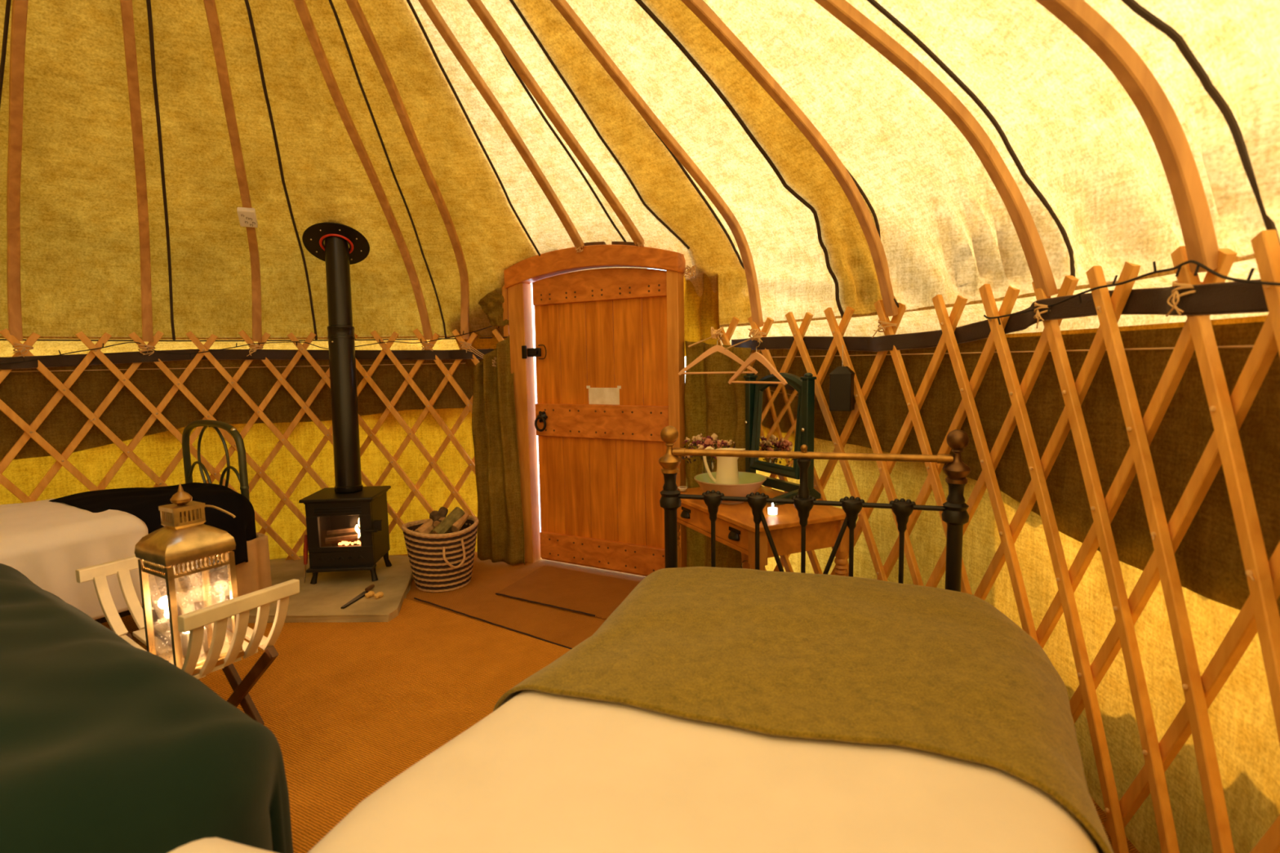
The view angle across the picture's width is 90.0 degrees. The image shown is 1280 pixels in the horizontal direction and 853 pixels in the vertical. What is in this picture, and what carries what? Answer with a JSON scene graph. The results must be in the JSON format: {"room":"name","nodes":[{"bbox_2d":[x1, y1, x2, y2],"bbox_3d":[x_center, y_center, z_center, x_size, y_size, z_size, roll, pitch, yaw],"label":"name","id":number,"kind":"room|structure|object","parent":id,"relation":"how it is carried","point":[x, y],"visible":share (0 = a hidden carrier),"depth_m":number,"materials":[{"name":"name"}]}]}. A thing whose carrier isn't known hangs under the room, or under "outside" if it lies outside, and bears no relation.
{"room":"traditional dwelling","nodes":[
{"label":"traditional dwelling","id":0,"kind":"room"},
{"bbox_2d":[163,532,271,626],"bbox_3d":[-1.895,0.682,2.913,0.126,0.280,0.492,1,6,16],"label":"valance","id":1,"kind":"object","parent":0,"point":[255,575],"visible":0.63,"depth_m":2.98,"materials":[{"name":"fabric"}]},
{"bbox_2d":[0,360,477,559],"bbox_3d":[-2.559,0.358,2.559,1.517,1.262,4.456,3,7,33],"label":"wall","id":2,"kind":"structure","parent":0,"point":[157,451],"depth_m":3.86,"materials":[{"name":"fabric"}]},
{"bbox_2d":[10,363,461,372],"bbox_3d":[-2.450,-0.276,3.090,3.634,0.004,0.853,-6,8,-40],"label":"trim","id":3,"kind":"structure","parent":2,"relation":"attached to","point":[427,363],"depth_m":3.62,"materials":[{"name":"fabric"}]},
{"bbox_2d":[0,359,473,461],"bbox_3d":[-2.575,-0.003,2.510,1.490,0.510,4.404,3,7,33],"label":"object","id":4,"kind":"structure","parent":2,"relation":"attached to","point":[26,393],"depth_m":3.56,"materials":[{"name":"fabric"}]},
{"bbox_2d":[502,241,686,567],"bbox_3d":[-0.287,-0.080,3.584,1.172,1.838,0.115,2,7,30],"label":"door frame","id":5,"kind":"structure","parent":2,"relation":"in","point":[518,277],"depth_m":3.58,"materials":[{"name":"brown wood"}]},
{"bbox_2d":[477,288,509,326],"bbox_3d":[-0.862,-0.721,3.801,0.222,0.252,0.062,0,6,8],"label":"flap","id":6,"kind":"object","parent":5,"relation":"attached to","point":[491,304],"visible":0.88,"depth_m":3.79,"materials":[{"name":"beige fabric"}]},
{"bbox_2d":[471,335,524,564],"bbox_3d":[-0.856,0.138,3.803,0.353,1.358,0.144,0,6,13],"label":"curtain","id":7,"kind":"object","parent":5,"relation":"hanging from","point":[500,526],"visible":1,"depth_m":3.79,"materials":[{"name":"green fabric"}]},
{"bbox_2d":[417,0,584,248],"bbox_3d":[-0.723,-1.482,2.595,0.072,1.231,1.769,2,7,26],"label":"pole","id":8,"kind":"object","parent":5,"relation":"on","point":[428,6],"visible":1,"depth_m":2.83,"materials":[{"name":"brown wood"}]},
{"bbox_2d":[466,0,644,245],"bbox_3d":[-0.533,-1.466,2.502,0.075,1.250,1.787,3,7,35],"label":"pole","id":9,"kind":"object","parent":5,"relation":"on","point":[477,6],"visible":1,"depth_m":2.75,"materials":[{"name":"brown wood"}]},
{"bbox_2d":[575,243,584,253],"bbox_3d":[-0.322,-0.958,3.434,0.050,0.048,0.046,-1,6,0],"label":"tie","id":10,"kind":"object","parent":5,"relation":"attached to","point":[580,247],"visible":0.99,"depth_m":3.42,"materials":[{"name":"fabric"}]},
{"bbox_2d":[521,267,668,576],"bbox_3d":[-0.239,-0.022,3.598,0.946,1.693,0.102,2,7,26],"label":"door","id":11,"kind":"structure","parent":5,"relation":"attached to","point":[602,481],"depth_m":3.57,"materials":[{"name":"brown wood"}]},
{"bbox_2d":[586,386,621,404],"bbox_3d":[-0.201,-0.175,3.557,0.226,0.104,0.003,2,7,29],"label":"picture card","id":12,"kind":"object","parent":11,"relation":"attached to","point":[606,396],"visible":1,"depth_m":3.56,"materials":[{"name":"paper"}]},
{"bbox_2d":[636,241,644,247],"bbox_3d":[0.000,-0.930,3.272,0.048,0.046,0.047,-1,6,0],"label":"tie","id":13,"kind":"object","parent":5,"relation":"attached to","point":[642,243],"visible":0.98,"depth_m":3.27,"materials":[{"name":"fabric"}]},
{"bbox_2d":[683,265,696,279],"bbox_3d":[0.252,-0.780,3.234,0.064,0.068,0.063,-1,6,0],"label":"tie","id":14,"kind":"object","parent":5,"relation":"attached to","point":[692,268],"visible":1,"depth_m":3.22,"materials":[{"name":"fabric"}]},
{"bbox_2d":[684,340,751,568],"bbox_3d":[0.376,0.208,3.232,0.418,1.288,0.099,5,8,45],"label":"curtain","id":15,"kind":"object","parent":5,"relation":"attached to","point":[712,405],"visible":0.48,"depth_m":3.19,"materials":[{"name":"green fabric"}]},
{"bbox_2d":[0,0,1279,356],"bbox_3d":[-1.209,-0.838,1.535,4.878,2.352,4.877,-6,8,-41],"label":"ceiling","id":16,"kind":"structure","parent":0,"point":[1087,169],"depth_m":2.58,"materials":[{"name":"fabric"}]},
{"bbox_2d":[302,222,369,264],"bbox_3d":[-1.661,-0.997,3.506,0.333,0.180,0.288,-1,6,0],"label":"flange","id":17,"kind":"object","parent":16,"relation":"attached to","point":[313,237],"visible":0.81,"depth_m":3.46,"materials":[{"name":"black metal"}]},
{"bbox_2d":[454,328,507,381],"bbox_3d":[-0.945,-0.584,3.911,0.462,0.652,0.036,0,6,8],"label":"cloth","id":18,"kind":"object","parent":16,"relation":"attached to","point":[478,344],"visible":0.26,"depth_m":3.93,"materials":[{"name":"fabric"}]},
{"bbox_2d":[684,273,720,355],"bbox_3d":[0.309,-0.646,3.291,0.284,0.584,0.039,4,8,42],"label":"cloth","id":19,"kind":"object","parent":16,"relation":"attached to","point":[701,313],"visible":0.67,"depth_m":3.28,"materials":[{"name":"fabric"}]},
{"bbox_2d":[399,551,1139,852],"bbox_3d":[-1.173,1.051,1.728,4.953,0.001,4.953,-1,6,0],"label":"floor","id":20,"kind":"structure","parent":0,"point":[478,598],"depth_m":3.19,"materials":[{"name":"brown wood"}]},
{"bbox_2d":[101,597,572,852],"bbox_3d":[-1.460,1.091,1.321,4.588,0.014,3.593,3,7,35],"label":"mat","id":21,"kind":"object","parent":20,"relation":"on","point":[349,708],"visible":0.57,"depth_m":2.35,"materials":[{"name":"orange carpet"}]},
{"bbox_2d":[94,419,249,623],"bbox_3d":[-2.607,0.517,2.483,0.728,0.922,1.898,2,7,31],"label":"bed","id":22,"kind":"object","parent":21,"relation":"on","point":[242,477],"visible":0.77,"depth_m":3.19,"materials":[{"name":"metal"}]},
{"bbox_2d":[0,498,151,619],"bbox_3d":[-2.657,0.569,2.274,0.857,0.390,1.280,2,7,31],"label":"duvet","id":23,"kind":"object","parent":22,"relation":"on","point":[46,541],"visible":0.7,"depth_m":2.41,"materials":[{"name":"fabric"}]},
{"bbox_2d":[48,482,256,587],"bbox_3d":[-2.243,0.497,2.982,0.794,0.438,0.628,2,7,31],"label":"footboard","id":24,"kind":"object","parent":22,"relation":"on","point":[143,503],"visible":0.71,"depth_m":2.86,"materials":[{"name":"fabric"}]},
{"bbox_2d":[75,555,299,724],"bbox_3d":[-1.399,0.739,2.018,0.780,0.575,0.350,3,7,33],"label":"folding chair","id":25,"kind":"object","parent":21,"relation":"on","point":[220,614],"visible":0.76,"depth_m":1.98,"materials":[{"name":"white paint"}]},
{"bbox_2d":[134,482,244,675],"bbox_3d":[-1.291,0.420,1.849,0.180,0.528,0.205,2,7,31],"label":"lantern","id":26,"kind":"object","parent":25,"relation":"on","point":[184,540],"visible":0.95,"depth_m":1.80,"materials":[{"name":"metal"}]},
{"bbox_2d":[181,626,208,656],"bbox_3d":[-1.294,0.603,1.857,0.062,0.107,0.062,-1,6,0],"label":"pillar candle","id":27,"kind":"object","parent":26,"relation":"in","point":[184,636],"visible":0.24,"depth_m":1.84,"materials":[{"name":"wax"}]},
{"bbox_2d":[0,328,503,559],"bbox_3d":[-2.399,0.210,3.118,3.635,1.404,0.891,-6,8,-39],"label":"trellis","id":28,"kind":"object","parent":21,"relation":"on","point":[64,388],"visible":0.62,"depth_m":3.70,"materials":[{"name":"brown wood"}]},
{"bbox_2d":[6,0,28,341],"bbox_3d":[-2.250,-1.198,2.353,1.999,1.688,0.059,4,8,40],"label":"pole","id":29,"kind":"object","parent":28,"relation":"on","point":[20,7],"visible":1,"depth_m":2.65,"materials":[{"name":"brown wood"}]},
{"bbox_2d":[12,342,33,357],"bbox_3d":[-2.967,-0.367,3.078,0.070,0.069,0.074,-1,6,0],"label":"cord lashing","id":30,"kind":"object","parent":28,"relation":"attached to","point":[24,346],"visible":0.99,"depth_m":3.06,"materials":[{"name":"fabric"}]},
{"bbox_2d":[120,0,153,342],"bbox_3d":[-2.026,-1.224,2.567,0.065,1.688,1.999,-6,7,-38],"label":"pole","id":31,"kind":"object","parent":28,"relation":"on","point":[126,9],"visible":1,"depth_m":2.87,"materials":[{"name":"brown wood"}]},
{"bbox_2d":[137,343,155,355],"bbox_3d":[-2.624,-0.409,3.407,0.074,0.066,0.070,-6,7,-38],"label":"cord lashing","id":32,"kind":"object","parent":28,"relation":"attached to","point":[142,344],"visible":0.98,"depth_m":3.38,"materials":[{"name":"fabric"}]},
{"bbox_2d":[203,0,262,342],"bbox_3d":[-1.766,-1.244,2.721,0.081,1.689,2.000,-4,7,-26],"label":"pole","id":33,"kind":"object","parent":28,"relation":"on","point":[210,5],"visible":0.97,"depth_m":2.96,"materials":[{"name":"brown wood"}]},
{"bbox_2d":[236,207,257,227],"bbox_3d":[-1.983,-1.057,3.235,0.078,0.083,0.096,-4,6,-24],"label":"label","id":34,"kind":"object","parent":33,"relation":"attached to","point":[246,215],"visible":1,"depth_m":3.22,"materials":[{"name":"white paper"}]},
{"bbox_2d":[0,348,493,369],"bbox_3d":[-2.443,-0.328,3.073,3.614,0.106,0.845,-6,8,-40],"label":"band","id":35,"kind":"object","parent":28,"relation":"attached to","point":[68,360],"visible":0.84,"depth_m":3.63,"materials":[{"name":"black fabric"}]},
{"bbox_2d":[0,325,498,364],"bbox_3d":[-2.008,-0.458,3.534,2.482,0.218,0.369,-4,6,-22],"label":"wire","id":36,"kind":"object","parent":28,"relation":"attached to","point":[60,354],"visible":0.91,"depth_m":3.57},
{"bbox_2d":[246,343,263,356],"bbox_3d":[-2.201,-0.439,3.663,0.072,0.075,0.082,-1,6,0],"label":"cord lashing","id":37,"kind":"object","parent":28,"relation":"attached to","point":[254,347],"visible":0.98,"depth_m":3.64,"materials":[{"name":"fabric"}]},
{"bbox_2d":[293,0,432,340],"bbox_3d":[-1.302,-1.265,2.835,0.097,1.688,2.000,-1,6,-1],"label":"pole","id":38,"kind":"object","parent":28,"relation":"on","point":[301,6],"visible":1,"depth_m":3.07,"materials":[{"name":"brown wood"}]},
{"bbox_2d":[345,0,469,339],"bbox_3d":[-1.095,-1.269,2.833,0.105,1.689,2.000,-1,6,3],"label":"pole","id":39,"kind":"object","parent":28,"relation":"on","point":[354,6],"visible":1,"depth_m":3.06,"materials":[{"name":"brown wood"}]},
{"bbox_2d":[421,341,434,351],"bbox_3d":[-1.289,-0.487,3.892,0.077,0.061,0.070,-1,6,0],"label":"cord lashing","id":40,"kind":"object","parent":28,"relation":"attached to","point":[433,345],"visible":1,"depth_m":3.87,"materials":[{"name":"fabric"}]},
{"bbox_2d":[459,341,471,352],"bbox_3d":[-1.055,-0.485,3.890,0.084,0.073,0.071,-1,6,0],"label":"cord lashing","id":41,"kind":"object","parent":28,"relation":"attached to","point":[460,341],"visible":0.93,"depth_m":3.86,"materials":[{"name":"fabric"}]},
{"bbox_2d":[464,341,496,366],"bbox_3d":[-0.947,-0.434,3.821,0.253,0.159,0.059,0,6,15],"label":"tie","id":42,"kind":"object","parent":28,"relation":"attached to","point":[493,363],"visible":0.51,"depth_m":3.84,"materials":[{"name":"fabric"}]},
{"bbox_2d":[248,555,413,622],"bbox_3d":[-1.821,0.858,3.488,1.334,0.050,1.028,-1,6,0],"label":"hearth stone","id":43,"kind":"object","parent":21,"relation":"on","point":[322,601],"visible":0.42,"depth_m":3.27,"materials":[{"name":"stone"}]},
{"bbox_2d":[303,534,308,582],"bbox_3d":[-1.781,0.705,3.411,0.028,0.258,0.032,-1,6,0],"label":"poker","id":44,"kind":"object","parent":43,"relation":"on","point":[305,542],"visible":0.95,"depth_m":3.40,"materials":[{"name":"metal"}]},
{"bbox_2d":[298,485,391,584],"bbox_3d":[-1.587,0.595,3.524,0.395,0.469,0.345,-2,6,-5],"label":"wood stove","id":45,"kind":"object","parent":43,"relation":"on","point":[348,531],"visible":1,"depth_m":3.40,"materials":[{"name":"paint"}]},
{"bbox_2d":[324,236,363,493],"bbox_3d":[-1.635,-0.470,3.512,0.147,1.664,0.275,-2,6,-10],"label":"pipe","id":46,"kind":"object","parent":45,"relation":"on","point":[340,330],"visible":0.96,"depth_m":3.47,"materials":[{"name":"metal"}]},
{"bbox_2d":[340,584,374,608],"bbox_3d":[-1.400,0.841,3.179,0.033,0.030,0.267,0,6,7],"label":"knife","id":47,"kind":"object","parent":43,"relation":"on","point":[360,596],"visible":0.84,"depth_m":3.18,"materials":[{"name":"black metal"}]},
{"bbox_2d":[364,591,374,598],"bbox_3d":[-1.348,0.837,3.194,0.029,0.030,0.052,2,7,30],"label":"firelighter","id":48,"kind":"object","parent":43,"relation":"on","point":[370,593],"visible":0.95,"depth_m":3.18,"materials":[{"name":"wood"}]},
{"bbox_2d":[373,591,383,598],"bbox_3d":[-1.299,0.837,3.183,0.029,0.030,0.052,2,7,30],"label":"firelighter","id":49,"kind":"object","parent":43,"relation":"on","point":[379,594],"visible":1,"depth_m":3.17,"materials":[{"name":"wood"}]},
{"bbox_2d":[658,426,971,591],"bbox_3d":[0.238,0.589,1.183,0.968,0.978,2.013,1,6,18],"label":"bed","id":50,"kind":"object","parent":21,"relation":"on","point":[954,513],"visible":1,"depth_m":2.04,"materials":[{"name":"black metal"}]},
{"bbox_3d":[0.235,0.691,1.159,1.384,0.170,2.034,-1,6,0],"label":"mattress","id":51,"kind":"object","parent":50,"relation":"on","visible":0},
{"bbox_2d":[168,837,275,852],"bbox_3d":[-0.585,0.654,0.740,0.480,0.130,0.400,1,6,18],"label":"pillow","id":52,"kind":"object","parent":51,"relation":"on","point":[211,845],"visible":0.45,"depth_m":0.90,"materials":[{"name":"fabric"}]},
{"bbox_2d":[307,689,1099,852],"bbox_3d":[0.228,0.692,1.286,1.214,0.299,1.748,1,6,23],"label":"duvet","id":53,"kind":"object","parent":51,"relation":"on","point":[542,772],"visible":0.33,"depth_m":1.00,"materials":[{"name":"fabric"}]},
{"bbox_2d":[493,566,1113,852],"bbox_3d":[0.397,0.727,1.629,1.194,0.481,1.064,2,7,27],"label":"blanket","id":54,"kind":"object","parent":51,"relation":"on","point":[794,655],"visible":0.97,"depth_m":1.38,"materials":[{"name":"fabric"}]},
{"bbox_3d":[-1.611,0.859,1.239,1.906,0.500,1.671,-1,6,0],"label":"bed","id":55,"kind":"object","parent":21,"relation":"on","visible":0},
{"bbox_2d":[0,563,293,852],"bbox_3d":[-1.588,0.753,1.229,1.948,0.659,1.022,3,7,34],"label":"blanket","id":56,"kind":"object","parent":55,"relation":"on","point":[108,745],"visible":0.99,"depth_m":1.00,"materials":[{"name":"fabric"}]},
{"bbox_2d":[401,515,478,592],"bbox_3d":[-1.082,0.691,3.502,0.401,0.347,0.415,-1,6,0],"label":"basket","id":57,"kind":"object","parent":20,"relation":"on","point":[439,562],"visible":0.91,"depth_m":3.36,"materials":[{"name":"wicker"}]},
{"bbox_2d":[413,518,435,533],"bbox_3d":[-1.159,0.559,3.488,0.081,0.118,0.159,2,7,26],"label":"log","id":58,"kind":"object","parent":57,"relation":"in","point":[427,527],"visible":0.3,"depth_m":3.45,"materials":[{"name":"brown wood"}]},
{"bbox_3d":[-1.077,0.591,3.458,0.131,0.093,0.157,-1,6,0],"label":"log","id":59,"kind":"object","parent":57,"relation":"in","visible":0},
{"bbox_2d":[431,506,464,533],"bbox_3d":[-1.037,0.524,3.471,0.074,0.154,0.195,3,7,36],"label":"log","id":60,"kind":"object","parent":59,"relation":"on","point":[445,526],"visible":0.77,"depth_m":3.44,"materials":[{"name":"green wood"}]},
{"bbox_2d":[429,510,445,520],"bbox_3d":[-1.101,0.507,3.510,0.068,0.077,0.120,-6,7,-38],"label":"log","id":61,"kind":"object","parent":60,"relation":"on","point":[433,514],"visible":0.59,"depth_m":3.49,"materials":[{"name":"brown wood"}]},
{"bbox_2d":[432,506,448,527],"bbox_3d":[-1.094,0.498,3.508,0.052,0.095,0.140,-1,6,0],"label":"log","id":62,"kind":"object","parent":61,"relation":"on","point":[442,510],"visible":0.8,"depth_m":3.50,"materials":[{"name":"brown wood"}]},
{"bbox_2d":[450,511,469,532],"bbox_3d":[-0.990,0.521,3.506,0.057,0.106,0.128,1,6,20],"label":"log","id":63,"kind":"object","parent":60,"relation":"on","point":[459,523],"visible":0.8,"depth_m":3.48,"materials":[{"name":"brown wood"}]},
{"bbox_2d":[495,565,639,619],"bbox_3d":[-0.159,0.866,3.271,1.222,0.012,0.517,2,7,31],"label":"doormat","id":64,"kind":"object","parent":20,"relation":"on","point":[594,595],"visible":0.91,"depth_m":3.35,"materials":[{"name":"brown carpet"}]},
{"bbox_2d":[676,485,848,576],"bbox_3d":[0.476,0.614,2.740,0.470,0.600,0.740,-4,6,-24],"label":"table","id":65,"kind":"object","parent":20,"relation":"on","point":[735,525],"visible":0.49,"depth_m":2.46,"materials":[{"name":"brown wood"}]},
{"bbox_2d":[677,486,687,491],"bbox_3d":[0.196,0.288,2.925,0.045,0.022,0.045,-1,6,0],"label":"glass","id":66,"kind":"object","parent":65,"relation":"on","point":[680,489],"visible":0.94,"depth_m":2.92,"materials":[{"name":"glass"}]},
{"bbox_2d":[681,433,736,473],"bbox_3d":[0.315,0.158,3.021,0.216,0.256,0.229,-6,8,-39],"label":"flowers","id":67,"kind":"object","parent":65,"relation":"on","point":[713,440],"visible":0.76,"depth_m":2.99,"materials":[{"name":"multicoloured plant"}]},
{"bbox_2d":[693,471,766,504],"bbox_3d":[0.380,0.266,2.702,0.302,0.104,0.302,-1,6,0],"label":"bowl","id":68,"kind":"object","parent":65,"relation":"on","point":[749,482],"visible":0.53,"depth_m":2.62,"materials":[{"name":"ceramic"}]},
{"bbox_2d":[702,446,745,484],"bbox_3d":[0.358,0.193,2.684,0.157,0.223,0.110,-5,7,-30],"label":"jug","id":69,"kind":"object","parent":68,"relation":"in","point":[726,473],"visible":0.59,"depth_m":2.65,"materials":[{"name":"white ceramic"}]},
{"bbox_2d":[768,502,777,515],"bbox_3d":[0.508,0.316,2.451,0.050,0.051,0.050,-1,6,0],"label":"candle","id":70,"kind":"object","parent":65,"relation":"on","point":[772,510],"visible":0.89,"depth_m":2.44,"materials":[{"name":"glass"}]},
{"bbox_2d":[743,372,821,506],"bbox_3d":[0.553,0.031,2.832,0.260,0.538,0.440,-4,7,-27],"label":"mirror","id":71,"kind":"object","parent":65,"relation":"on","point":[779,417],"visible":0.8,"depth_m":2.84,"materials":[{"name":"green paint"}]},
{"bbox_2d":[757,383,798,466],"bbox_3d":[0.617,-0.014,2.861,0.032,0.369,0.258,-4,7,-27],"label":"mirror glass","id":72,"kind":"object","parent":71,"relation":"attached to","point":[777,403],"depth_m":2.86,"materials":[{"name":"clear mirror"}]},
{"bbox_2d":[718,229,1279,852],"bbox_3d":[0.834,0.285,1.800,0.650,1.400,3.169,-2,6,-4],"label":"trellis","id":73,"kind":"object","parent":20,"relation":"on","point":[1260,613],"visible":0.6,"depth_m":1.51,"materials":[{"name":"brown wood"}]},
{"bbox_2d":[550,0,763,327],"bbox_3d":[-0.186,-1.237,2.358,1.999,1.689,0.078,-6,8,-40],"label":"pole","id":74,"kind":"object","parent":73,"relation":"on","point":[562,6],"visible":1,"depth_m":2.65,"materials":[{"name":"brown wood"}]},
{"bbox_2d":[680,0,897,316],"bbox_3d":[0.042,-1.202,1.969,2.000,1.688,0.085,-3,6,-22],"label":"pole","id":75,"kind":"object","parent":73,"relation":"on","point":[698,7],"visible":1,"depth_m":2.20,"materials":[{"name":"brown wood"}]},
{"bbox_2d":[829,345,856,411],"bbox_3d":[0.830,-0.199,2.624,0.090,0.268,0.090,2,7,29],"label":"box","id":76,"kind":"object","parent":73,"relation":"hanging from","point":[842,397],"visible":1,"depth_m":2.59,"materials":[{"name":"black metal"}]},
{"bbox_2d":[871,319,897,337],"bbox_3d":[0.941,-0.377,2.453,0.081,0.071,0.073,-1,6,0],"label":"cord lashing","id":77,"kind":"object","parent":73,"relation":"attached to","point":[879,321],"visible":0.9,"depth_m":2.44,"materials":[{"name":"fabric"}]},
{"bbox_2d":[813,0,1057,297],"bbox_3d":[0.121,-1.168,1.626,2.000,1.689,0.082,-1,6,-4],"label":"pole","id":78,"kind":"object","parent":73,"relation":"on","point":[1020,214],"visible":1,"depth_m":1.72,"materials":[{"name":"brown wood"}]},
{"bbox_2d":[731,279,1268,351],"bbox_3d":[0.869,-0.281,1.758,0.566,0.135,3.064,-2,6,-4],"label":"band","id":79,"kind":"object","parent":73,"relation":"attached to","point":[1228,297],"visible":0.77,"depth_m":1.66,"materials":[{"name":"black fabric"}]},
{"bbox_2d":[1033,302,1050,328],"bbox_3d":[1.110,-0.304,1.743,0.069,0.075,0.073,-1,6,0],"label":"cord lashing","id":80,"kind":"object","parent":73,"relation":"attached to","point":[1037,315],"visible":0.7,"depth_m":1.73,"materials":[{"name":"fabric"}]},
{"bbox_2d":[1035,0,1218,273],"bbox_3d":[0.112,-1.134,1.300,1.999,1.688,0.051,0,6,8],"label":"pole","id":81,"kind":"object","parent":73,"relation":"on","point":[1162,122],"visible":0.98,"depth_m":1.22,"materials":[{"name":"brown wood"}]},
{"bbox_2d":[983,260,1279,324],"bbox_3d":[1.070,-0.310,1.476,0.068,0.101,1.002,-1,6,3],"label":"wire","id":82,"kind":"object","parent":73,"relation":"attached to","point":[1248,280],"visible":1,"depth_m":1.31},
{"bbox_2d":[1165,280,1202,316],"bbox_3d":[1.091,-0.256,1.266,0.071,0.073,0.073,-1,6,0],"label":"cord lashing","id":83,"kind":"object","parent":73,"relation":"attached to","point":[1182,286],"visible":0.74,"depth_m":1.26,"materials":[{"name":"fabric"}]},
{"bbox_2d":[755,315,1279,852],"bbox_3d":[0.600,0.424,1.331,1.200,1.262,4.125,0,6,11],"label":"wall","id":84,"kind":"structure","parent":0,"point":[1242,716],"depth_m":1.59,"materials":[{"name":"fabric"}]},
{"bbox_2d":[771,345,1253,357],"bbox_3d":[0.929,-0.218,1.902,0.458,0.004,2.791,-2,6,-8],"label":"trim","id":85,"kind":"structure","parent":84,"relation":"attached to","point":[1235,346],"depth_m":1.73,"materials":[{"name":"fabric"}]},
{"bbox_2d":[750,321,1279,613],"bbox_3d":[0.600,0.095,1.265,1.152,0.569,4.062,0,6,12],"label":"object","id":86,"kind":"structure","parent":84,"relation":"attached to","point":[1209,560],"depth_m":1.60,"materials":[{"name":"fabric"}]},
{"bbox_3d":[0.276,-0.409,3.136,0.109,0.043,0.363,-1,6,0],"label":"cord","id":87,"kind":"object","parent":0,"visible":0},
{"bbox_2d":[688,326,763,353],"bbox_3d":[0.377,-0.378,2.778,0.077,0.120,0.466,-5,7,-31],"label":"tie","id":88,"kind":"object","parent":87,"relation":"attached to","point":[756,334],"visible":0.98,"depth_m":2.73,"materials":[{"name":"fabric"}]},
{"bbox_2d":[678,332,757,375],"bbox_3d":[0.344,-0.323,2.842,0.354,0.188,0.012,0,6,13],"label":"hanger","id":89,"kind":"object","parent":88,"relation":"hanging from","point":[717,348],"visible":0.96,"depth_m":2.84,"materials":[{"name":"brown wood"}]},
{"bbox_2d":[728,338,787,385],"bbox_3d":[0.475,-0.264,2.608,0.012,0.188,0.310,-6,7,-38],"label":"hanger","id":90,"kind":"object","parent":88,"relation":"hanging from","point":[755,356],"visible":1,"depth_m":2.60,"materials":[{"name":"brown wood"}]},
{"label":"outside","id":91,"kind":"structure","parent":0,"visible":0},
{"bbox_2d":[534,382,538,472],"bbox_3d":[0.024,1.253,0.129,80.000,0.001,80.000,-1,6,0],"label":"ground","id":92,"kind":"structure","parent":91,"point":[535,390],"depth_m":10.66,"materials":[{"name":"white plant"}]},
{"bbox_2d":[537,472,541,532],"bbox_3d":[1.574,0.525,6.632,5.200,0.030,6.590,2,7,29],"label":"decking","id":93,"kind":"object","parent":92,"relation":"on","point":[538,473],"visible":0.02,"depth_m":5.63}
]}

